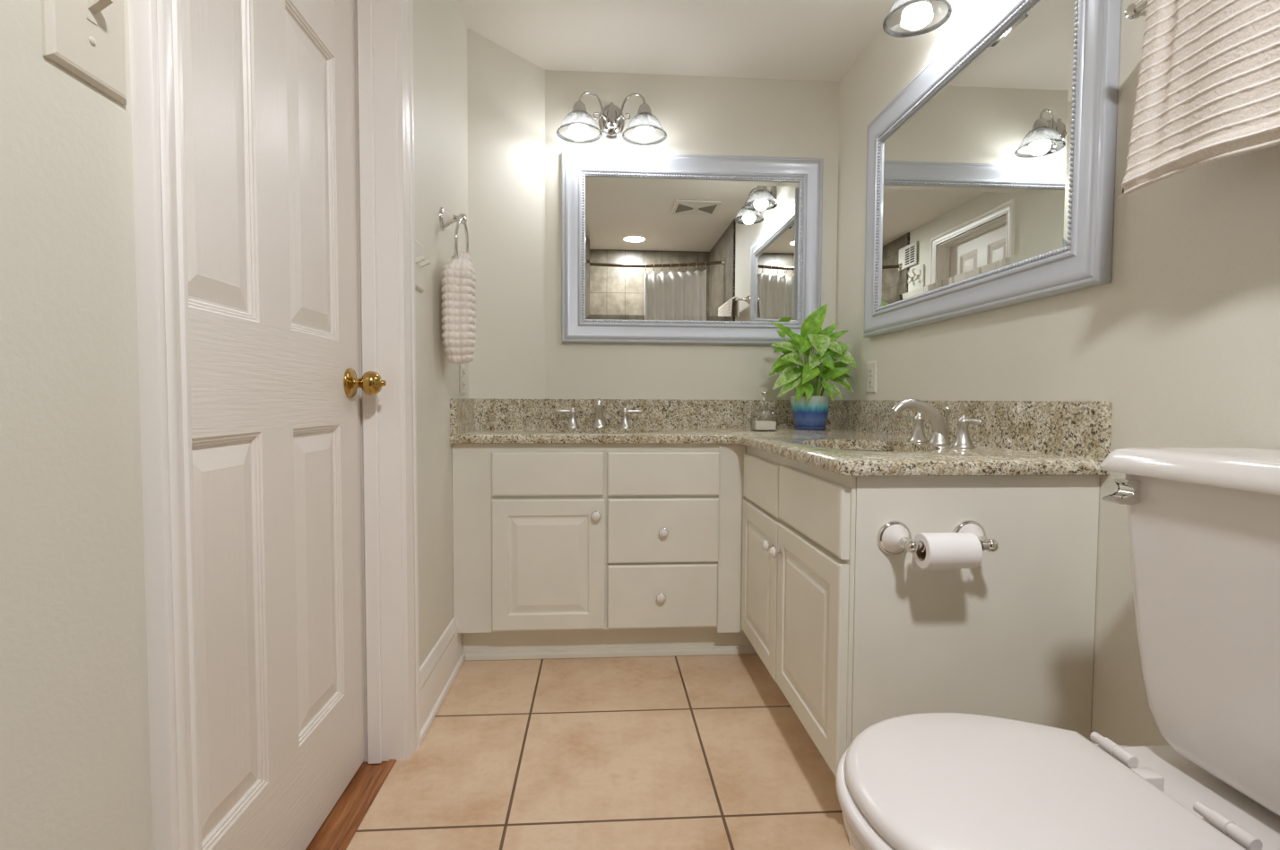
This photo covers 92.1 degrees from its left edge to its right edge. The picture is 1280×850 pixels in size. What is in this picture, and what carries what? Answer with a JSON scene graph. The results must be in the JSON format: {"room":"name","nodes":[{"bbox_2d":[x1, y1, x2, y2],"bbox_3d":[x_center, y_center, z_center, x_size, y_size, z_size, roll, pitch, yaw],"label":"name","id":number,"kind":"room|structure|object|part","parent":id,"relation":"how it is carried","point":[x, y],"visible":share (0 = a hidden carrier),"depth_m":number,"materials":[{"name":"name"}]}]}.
{"room":"bathroom","nodes":[
{"label":"bathroom","id":0,"kind":"room"},
{"bbox_2d":[0,0,469,849],"bbox_3d":[-0.592,-0.257,0.830,0.120,2.215,2.854,0,2,-4],"label":"wall","id":1,"kind":"structure","parent":0,"point":[75,761],"depth_m":0.57,"materials":[{"name":"paint"}]},
{"bbox_2d":[40,0,126,105],"bbox_3d":[-0.503,-0.386,0.571,0.022,0.136,0.090,0,2,-4],"label":"light switch","id":2,"kind":"object","parent":1,"relation":"attached to","point":[84,38],"visible":1,"depth_m":0.57,"materials":[{"name":"beige plastic"}]},
{"bbox_2d":[128,0,420,849],"bbox_3d":[-0.538,-0.200,1.087,0.021,2.079,0.906,0,2,-4],"label":"trim","id":3,"kind":"structure","parent":1,"relation":"attached to","point":[155,36],"depth_m":0.67,"materials":[{"name":"paint"}]},
{"bbox_2d":[181,0,386,849],"bbox_3d":[-0.616,-0.167,1.085,0.115,1.992,0.763,0,2,-4],"label":"door","id":4,"kind":"structure","parent":1,"relation":"in","point":[270,100],"depth_m":1.08,"materials":[{"name":"white wood"}]},
{"bbox_3d":[-0.620,-0.095,1.404,0.080,0.068,0.068,0,2,-4],"label":"knob","id":5,"kind":"part","parent":4,"relation":"part of","materials":[{"name":"gold metal"}]},
{"bbox_2d":[354,0,404,763],"bbox_3d":[-0.609,-0.172,1.083,0.120,2.022,0.804,0,2,-4],"label":"trim","id":6,"kind":"structure","parent":1,"relation":"attached to","point":[375,20],"depth_m":1.47,"materials":[{"name":"paint"}]},
{"bbox_2d":[415,239,430,292],"bbox_3d":[-0.567,-0.416,1.597,0.030,0.124,0.114,0,2,-4],"label":"light switch","id":7,"kind":"object","parent":1,"relation":"attached to","point":[419,263],"visible":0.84,"depth_m":1.60,"materials":[{"name":"white plastic"}]},
{"bbox_3d":[-0.578,-0.416,1.597,0.008,0.124,0.114,0,2,-4],"label":"plate","id":8,"kind":"part","parent":7,"relation":"part of","materials":[{"name":"white plastic"}]},
{"bbox_2d":[419,617,464,743],"bbox_3d":[-0.548,0.750,1.216,0.022,0.170,1.769,0,2,-4],"label":"baseboard","id":9,"kind":"structure","parent":1,"relation":"attached to","point":[437,672],"depth_m":1.79,"materials":[{"name":"paint"}]},
{"bbox_2d":[439,207,468,259],"bbox_3d":[-0.561,-0.560,1.867,0.076,0.196,0.162,0,2,-4],"label":"towel ring","id":10,"kind":"object","parent":1,"relation":"attached to","point":[446,218],"visible":0.81,"depth_m":1.85,"materials":[{"name":"silver metal"}]},
{"bbox_2d":[441,250,475,363],"bbox_3d":[-0.538,-0.350,1.860,0.094,0.336,0.206,0,2,-4],"label":"hand towel","id":11,"kind":"object","parent":10,"relation":"hanging from","point":[458,275],"visible":0.99,"depth_m":1.78,"materials":[{"name":"white fabric"}]},
{"bbox_2d":[458,364,465,393],"bbox_3d":[-0.613,-0.158,2.137,0.009,0.098,0.075,0,2,-4],"label":"wall outlet","id":12,"kind":"object","parent":1,"relation":"attached to","point":[462,368],"visible":1,"depth_m":2.11,"materials":[{"name":"white plastic"}]},
{"bbox_2d":[449,397,475,434],"bbox_3d":[-0.607,-0.033,2.122,0.020,0.116,0.294,0,2,-4],"label":"backsplash","id":13,"kind":"structure","parent":1,"relation":"attached to","point":[462,410],"depth_m":2.06,"materials":[{"name":"stone"}]},
{"bbox_2d":[474,398,547,430],"bbox_3d":[-0.501,-0.044,2.402,0.020,0.116,0.367,2,3,40],"label":"backsplash","id":14,"kind":"structure","parent":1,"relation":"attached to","point":[488,413],"depth_m":2.38,"materials":[{"name":"stone"}]},
{"bbox_2d":[467,27,545,398],"bbox_3d":[-0.567,-0.322,2.393,0.375,2.215,0.264,0,2,-4],"label":"wall","id":15,"kind":"structure","parent":0,"point":[505,90],"depth_m":2.37,"materials":[{"name":"paint"}]},
{"bbox_2d":[305,653,854,849],"bbox_3d":[0.049,0.867,1.112,1.748,0.050,2.999,0,2,-4],"label":"floor","id":16,"kind":"structure","parent":0,"point":[680,752],"depth_m":1.48,"materials":[{"name":"tile"}]},
{"bbox_2d":[337,759,396,849],"bbox_3d":[-0.581,0.847,1.127,0.018,0.024,0.780,0,2,-4],"label":"trim","id":17,"kind":"structure","parent":16,"relation":"on","point":[345,842],"depth_m":1.33,"materials":[{"name":"brown wood"}]},
{"bbox_2d":[452,443,757,660],"bbox_3d":[-0.101,0.427,2.160,1.035,0.742,0.314,0,2,-4],"label":"vanity cabinet","id":18,"kind":"object","parent":16,"relation":"on","point":[560,550],"visible":0.95,"depth_m":2.03,"materials":[{"name":"paint"}]},
{"bbox_3d":[-0.301,0.159,2.014,0.362,0.144,0.018,0,2,-4],"label":"false drawer","id":19,"kind":"part","parent":18,"relation":"part of","materials":[{"name":"paint"}]},
{"bbox_3d":[-0.300,0.458,2.026,0.368,0.432,0.018,0,2,-4],"label":"door","id":20,"kind":"part","parent":18,"relation":"part of","materials":[{"name":"paint"}]},
{"bbox_3d":[0.075,0.570,2.056,0.366,0.212,0.018,0,2,-4],"label":"drawer","id":21,"kind":"part","parent":18,"relation":"part of","materials":[{"name":"paint"}]},
{"bbox_3d":[0.078,0.349,2.047,0.370,0.214,0.018,0,2,-4],"label":"drawer","id":22,"kind":"part","parent":18,"relation":"part of","materials":[{"name":"paint"}]},
{"bbox_3d":[0.079,0.161,2.039,0.372,0.144,0.018,0,2,-4],"label":"false drawer","id":23,"kind":"part","parent":18,"relation":"part of","materials":[{"name":"paint"}]},
{"bbox_2d":[449,426,1111,475],"bbox_3d":[0.138,0.054,1.869,1.474,0.030,1.433,0,2,-4],"label":"countertop","id":24,"kind":"structure","parent":18,"relation":"on","point":[840,451],"depth_m":1.61,"materials":[{"name":"stone"}]},
{"bbox_2d":[554,397,642,428],"bbox_3d":[-0.162,-0.047,2.434,0.352,0.121,0.159,0,2,-4],"label":"faucet","id":25,"kind":"object","parent":24,"relation":"on","point":[599,419],"visible":0.99,"depth_m":2.47,"materials":[{"name":"silver metal"}]},
{"bbox_3d":[-0.308,-0.055,2.475,0.064,0.014,0.014,0,2,-4],"label":"lever","id":26,"kind":"part","parent":25,"relation":"part of","materials":[{"name":"silver metal"}]},
{"bbox_3d":[-0.270,-0.029,2.479,0.054,0.082,0.054,0,2,-4],"label":"handle","id":27,"kind":"part","parent":25,"relation":"part of","materials":[{"name":"silver metal"}]},
{"bbox_3d":[-0.162,-0.047,2.434,0.058,0.121,0.159,0,2,-4],"label":"spout","id":28,"kind":"part","parent":25,"relation":"part of","materials":[{"name":"silver metal"}]},
{"bbox_3d":[-0.060,-0.029,2.492,0.054,0.082,0.054,0,2,-4],"label":"handle","id":29,"kind":"part","parent":25,"relation":"part of","materials":[{"name":"silver metal"}]},
{"bbox_3d":[-0.021,-0.054,2.494,0.064,0.014,0.014,0,2,-4],"label":"lever","id":30,"kind":"part","parent":25,"relation":"part of","materials":[{"name":"silver metal"}]},
{"bbox_2d":[751,390,777,431],"bbox_3d":[0.459,-0.052,2.290,0.082,0.149,0.082,0,2,-4],"label":"soap dispenser","id":31,"kind":"object","parent":24,"relation":"on","point":[758,426],"visible":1,"depth_m":2.26,"materials":[{"name":"clear glass"}]},
{"bbox_2d":[767,303,857,430],"bbox_3d":[0.648,-0.227,2.402,0.347,0.490,0.203,0,2,-4],"label":"potted plant","id":32,"kind":"object","parent":24,"relation":"on","point":[809,410],"visible":1,"depth_m":2.36,"materials":[{"name":"green plant"}]},
{"bbox_3d":[0.671,-0.053,2.434,0.156,0.123,0.156,0,2,-4],"label":"pot","id":33,"kind":"part","parent":32,"relation":"part of","materials":[{"name":"blue ceramic"}]},
{"bbox_2d":[890,398,982,449],"bbox_3d":[0.733,-0.008,1.609,0.159,0.121,0.352,0,2,-4],"label":"faucet","id":34,"kind":"object","parent":24,"relation":"on","point":[939,436],"visible":1,"depth_m":1.60,"materials":[{"name":"silver metal"}]},
{"bbox_3d":[0.774,-0.020,1.755,0.014,0.014,0.064,0,2,-4],"label":"lever","id":35,"kind":"part","parent":34,"relation":"part of","materials":[{"name":"silver metal"}]},
{"bbox_3d":[0.777,0.007,1.718,0.054,0.082,0.054,0,2,-4],"label":"handle","id":36,"kind":"part","parent":34,"relation":"part of","materials":[{"name":"silver metal"}]},
{"bbox_3d":[0.733,-0.008,1.609,0.159,0.121,0.058,0,2,-4],"label":"spout","id":37,"kind":"part","parent":34,"relation":"part of","materials":[{"name":"silver metal"}]},
{"bbox_3d":[0.790,0.015,1.508,0.054,0.082,0.054,0,2,-4],"label":"handle","id":38,"kind":"part","parent":34,"relation":"part of","materials":[{"name":"silver metal"}]},
{"bbox_3d":[0.793,-0.008,1.468,0.014,0.014,0.064,0,2,-4],"label":"lever","id":39,"kind":"part","parent":34,"relation":"part of","materials":[{"name":"silver metal"}]},
{"bbox_2d":[741,445,1099,846],"bbox_3d":[0.609,0.450,1.685,0.552,0.742,0.918,0,2,-4],"label":"vanity cabinet","id":40,"kind":"object","parent":16,"relation":"on","point":[855,638],"visible":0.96,"depth_m":1.23,"materials":[{"name":"paint"}]},
{"bbox_3d":[0.359,0.469,1.849,0.018,0.432,0.396,0,2,-4],"label":"door","id":41,"kind":"part","parent":40,"relation":"part of","materials":[{"name":"paint"}]},
{"bbox_3d":[0.361,0.172,1.833,0.018,0.141,0.386,0,2,-4],"label":"false drawer","id":42,"kind":"part","parent":40,"relation":"part of","materials":[{"name":"paint"}]},
{"bbox_3d":[0.352,0.328,1.677,0.019,0.033,0.033,0,2,-4],"label":"knob","id":43,"kind":"part","parent":40,"relation":"part of","materials":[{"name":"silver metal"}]},
{"bbox_3d":[0.357,0.331,1.605,0.019,0.033,0.033,0,2,-4],"label":"knob","id":44,"kind":"part","parent":40,"relation":"part of","materials":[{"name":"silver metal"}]},
{"bbox_3d":[0.387,0.482,1.432,0.018,0.432,0.424,0,2,-4],"label":"door","id":45,"kind":"part","parent":40,"relation":"part of","materials":[{"name":"paint"}]},
{"bbox_3d":[0.388,0.184,1.419,0.018,0.142,0.422,0,2,-4],"label":"false drawer","id":46,"kind":"part","parent":40,"relation":"part of","materials":[{"name":"paint"}]},
{"bbox_2d":[876,519,998,554],"bbox_3d":[0.575,0.222,1.170,0.219,0.068,0.084,0,2,-4],"label":"toilet paper holder","id":47,"kind":"object","parent":40,"relation":"attached to","point":[894,537],"visible":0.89,"depth_m":1.19,"materials":[{"name":"silver metal"}]},
{"bbox_3d":[0.506,0.223,1.144,0.035,0.025,0.042,0,2,-4],"label":"arm","id":48,"kind":"part","parent":47,"relation":"part of","materials":[{"name":"silver metal"}]},
{"bbox_2d":[911,532,982,570],"bbox_3d":[0.567,0.238,1.140,0.098,0.078,0.065,0,2,-4],"label":"toilet paper","id":49,"kind":"object","parent":47,"relation":"on","point":[944,550],"visible":0.94,"depth_m":1.11,"materials":[{"name":"paper"}]},
{"bbox_3d":[0.646,0.223,1.154,0.035,0.025,0.042,0,2,-4],"label":"arm","id":50,"kind":"part","parent":47,"relation":"part of","materials":[{"name":"silver metal"}]},
{"bbox_3d":[0.662,0.469,1.230,0.506,0.742,0.004,0,2,-4],"label":"panel","id":51,"kind":"part","parent":40,"relation":"part of","materials":[{"name":"paint"}]},
{"bbox_2d":[835,447,1279,849],"bbox_3d":[0.594,0.449,0.755,0.692,0.820,0.406,0,2,-4],"label":"toilet","id":52,"kind":"object","parent":16,"relation":"on","point":[1204,523],"visible":1,"depth_m":0.77,"materials":[{"name":"ceramic"}]},
{"bbox_3d":[0.437,0.470,0.746,0.378,0.022,0.380,0,2,-4],"label":"seat","id":53,"kind":"part","parent":52,"relation":"part of","materials":[{"name":"plastic"}]},
{"bbox_3d":[0.446,0.445,0.745,0.374,0.025,0.374,0,2,-4],"label":"lid","id":54,"kind":"part","parent":52,"relation":"part of","materials":[{"name":"plastic"}]},
{"bbox_3d":[0.705,0.096,0.899,0.041,0.036,0.032,0,2,-4],"label":"flush lever","id":55,"kind":"part","parent":52,"relation":"part of","materials":[{"name":"silver metal"}]},
{"bbox_3d":[0.823,0.059,0.754,0.235,0.036,0.406,0,2,-4],"label":"tank lid","id":56,"kind":"part","parent":52,"relation":"part of","materials":[{"name":"ceramic"}]},
{"bbox_3d":[0.826,0.266,0.763,0.200,0.388,0.364,0,2,-4],"label":"tank","id":57,"kind":"part","parent":52,"relation":"part of","materials":[{"name":"ceramic"}]},
{"bbox_2d":[457,0,900,81],"bbox_3d":[0.144,-1.410,1.023,1.818,0.080,3.239,0,2,-4],"label":"ceiling","id":58,"kind":"structure","parent":0,"point":[786,39],"depth_m":2.24,"materials":[{"name":"paint"}]},
{"bbox_2d":[544,69,839,453],"bbox_3d":[0.066,-0.329,2.627,1.519,2.215,0.120,0,2,-4],"label":"wall","id":59,"kind":"structure","parent":0,"point":[697,115],"depth_m":2.55,"materials":[{"name":"paint"}]},
{"bbox_2d":[556,91,666,145],"bbox_3d":[-0.110,-1.206,2.418,0.431,0.194,0.200,0,2,-4],"label":"wall sconce","id":60,"kind":"object","parent":59,"relation":"attached to","point":[611,119],"visible":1,"depth_m":2.41,"materials":[{"name":"silver metal"}]},
{"bbox_3d":[-0.236,-1.132,2.401,0.077,0.046,0.077,0,2,-4],"label":"globe","id":61,"kind":"part","parent":60,"relation":"part of","materials":[{"name":"white glass"}]},
{"bbox_3d":[-0.236,-1.175,2.400,0.163,0.070,0.163,0,2,-4],"label":"lamp shade","id":62,"kind":"part","parent":60,"relation":"part of","materials":[{"name":"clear glass"}]},
{"bbox_3d":[-0.236,-1.179,2.399,0.074,0.046,0.074,0,2,-4],"label":"bulb","id":63,"kind":"part","parent":60,"relation":"part of","materials":[{"name":"white glass"}]},
{"bbox_3d":[-0.187,-1.258,2.431,0.128,0.092,0.026,-1,3,-34],"label":"arm","id":64,"kind":"part","parent":60,"relation":"part of","materials":[{"name":"silver metal"}]},
{"bbox_3d":[-0.034,-1.258,2.441,0.128,0.092,0.026,1,3,26],"label":"arm","id":65,"kind":"part","parent":60,"relation":"part of","materials":[{"name":"silver metal"}]},
{"bbox_3d":[0.018,-1.175,2.416,0.163,0.070,0.163,0,2,-4],"label":"lamp shade","id":66,"kind":"part","parent":60,"relation":"part of","materials":[{"name":"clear glass"}]},
{"bbox_3d":[0.018,-1.178,2.416,0.074,0.046,0.074,0,2,-4],"label":"bulb","id":67,"kind":"part","parent":60,"relation":"part of","materials":[{"name":"white glass"}]},
{"bbox_3d":[0.017,-1.132,2.418,0.077,0.046,0.077,0,2,-4],"label":"globe","id":68,"kind":"part","parent":60,"relation":"part of","materials":[{"name":"white glass"}]},
{"bbox_2d":[546,398,830,427],"bbox_3d":[0.209,-0.048,2.578,1.199,0.116,0.020,0,2,-4],"label":"backsplash","id":69,"kind":"structure","parent":59,"relation":"attached to","point":[656,412],"depth_m":2.56,"materials":[{"name":"stone"}]},
{"bbox_2d":[561,150,823,345],"bbox_3d":[0.220,-0.722,2.545,1.080,0.770,0.030,0,2,-4],"label":"framed mirror","id":70,"kind":"object","parent":59,"relation":"attached to","point":[656,247],"visible":1,"depth_m":2.54,"materials":[{"name":"silver metal"}]},
{"bbox_3d":[0.219,-0.722,2.552,0.892,0.582,0.006,0,2,-4],"label":"glass","id":71,"kind":"part","parent":70,"relation":"part of","materials":[{"name":"white mirror"}]},
{"bbox_2d":[834,0,1279,745],"bbox_3d":[0.986,-0.262,1.127,0.120,2.215,3.239,0,2,-4],"label":"wall","id":72,"kind":"structure","parent":0,"point":[1182,341],"depth_m":1.17,"materials":[{"name":"paint"}]},
{"bbox_2d":[866,360,877,392],"bbox_3d":[0.846,-0.175,2.258,0.009,0.115,0.075,0,2,-4],"label":"wall outlet","id":73,"kind":"object","parent":72,"relation":"attached to","point":[871,366],"visible":1,"depth_m":2.25,"materials":[{"name":"white plastic"}]},
{"bbox_2d":[867,378,872,386],"bbox_3d":[0.843,-0.155,2.258,0.003,0.028,0.032,0,2,-4],"label":"socket","id":74,"kind":"object","parent":73,"relation":"attached to","point":[869,380],"depth_m":2.26,"materials":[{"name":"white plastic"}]},
{"bbox_2d":[868,367,873,375],"bbox_3d":[0.844,-0.195,2.257,0.003,0.028,0.032,0,2,-4],"label":"socket","id":75,"kind":"object","parent":73,"relation":"attached to","point":[870,369],"depth_m":2.25,"materials":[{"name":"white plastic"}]},
{"bbox_2d":[882,0,951,37],"bbox_3d":[0.796,-1.205,1.592,0.200,0.194,0.447,0,2,-4],"label":"wall sconce","id":76,"kind":"object","parent":72,"relation":"attached to","point":[916,13],"visible":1,"depth_m":1.72,"materials":[{"name":"silver metal"}]},
{"bbox_3d":[0.775,-1.137,1.729,0.077,0.046,0.077,0,2,-4],"label":"globe","id":77,"kind":"part","parent":76,"relation":"part of","materials":[{"name":"white glass"}]},
{"bbox_3d":[0.776,-1.180,1.727,0.163,0.070,0.163,0,2,-4],"label":"lamp shade","id":78,"kind":"part","parent":76,"relation":"part of","materials":[{"name":"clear glass"}]},
{"bbox_3d":[0.776,-1.183,1.727,0.074,0.046,0.074,0,2,-4],"label":"bulb","id":79,"kind":"part","parent":76,"relation":"part of","materials":[{"name":"white glass"}]},
{"bbox_2d":[830,399,1112,460],"bbox_3d":[0.863,-0.018,1.916,0.020,0.116,1.429,0,2,-4],"label":"backsplash","id":80,"kind":"structure","parent":72,"relation":"attached to","point":[1071,428],"depth_m":1.46,"materials":[{"name":"stone"}]},
{"bbox_2d":[863,0,1121,337],"bbox_3d":[0.871,-0.685,1.726,0.030,0.770,1.080,0,2,-4],"label":"framed mirror","id":81,"kind":"object","parent":72,"relation":"attached to","point":[990,179],"visible":1,"depth_m":1.53,"materials":[{"name":"silver metal"}]},
{"bbox_3d":[0.878,-0.685,1.726,0.006,0.582,0.892,0,2,-4],"label":"glass","id":82,"kind":"part","parent":81,"relation":"part of","materials":[{"name":"white mirror"}]},
{"bbox_2d":[1124,0,1147,19],"bbox_3d":[0.903,-0.697,0.764,0.096,0.056,0.648,0,2,-4],"label":"towel bar","id":83,"kind":"object","parent":72,"relation":"attached to","point":[1136,10],"visible":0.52,"depth_m":1.05,"materials":[{"name":"silver metal"}]},
{"bbox_3d":[0.866,-0.697,0.761,0.016,0.016,0.592,0,2,-4],"label":"rail","id":84,"kind":"part","parent":83,"relation":"part of","materials":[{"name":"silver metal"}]},
{"bbox_2d":[1117,0,1279,198],"bbox_3d":[0.862,-0.546,0.782,0.109,0.360,0.490,0,2,-4],"label":"bath towel","id":85,"kind":"object","parent":83,"relation":"hanging from","point":[1208,88],"visible":1,"depth_m":0.90,"materials":[{"name":"white fabric"}]}
]}

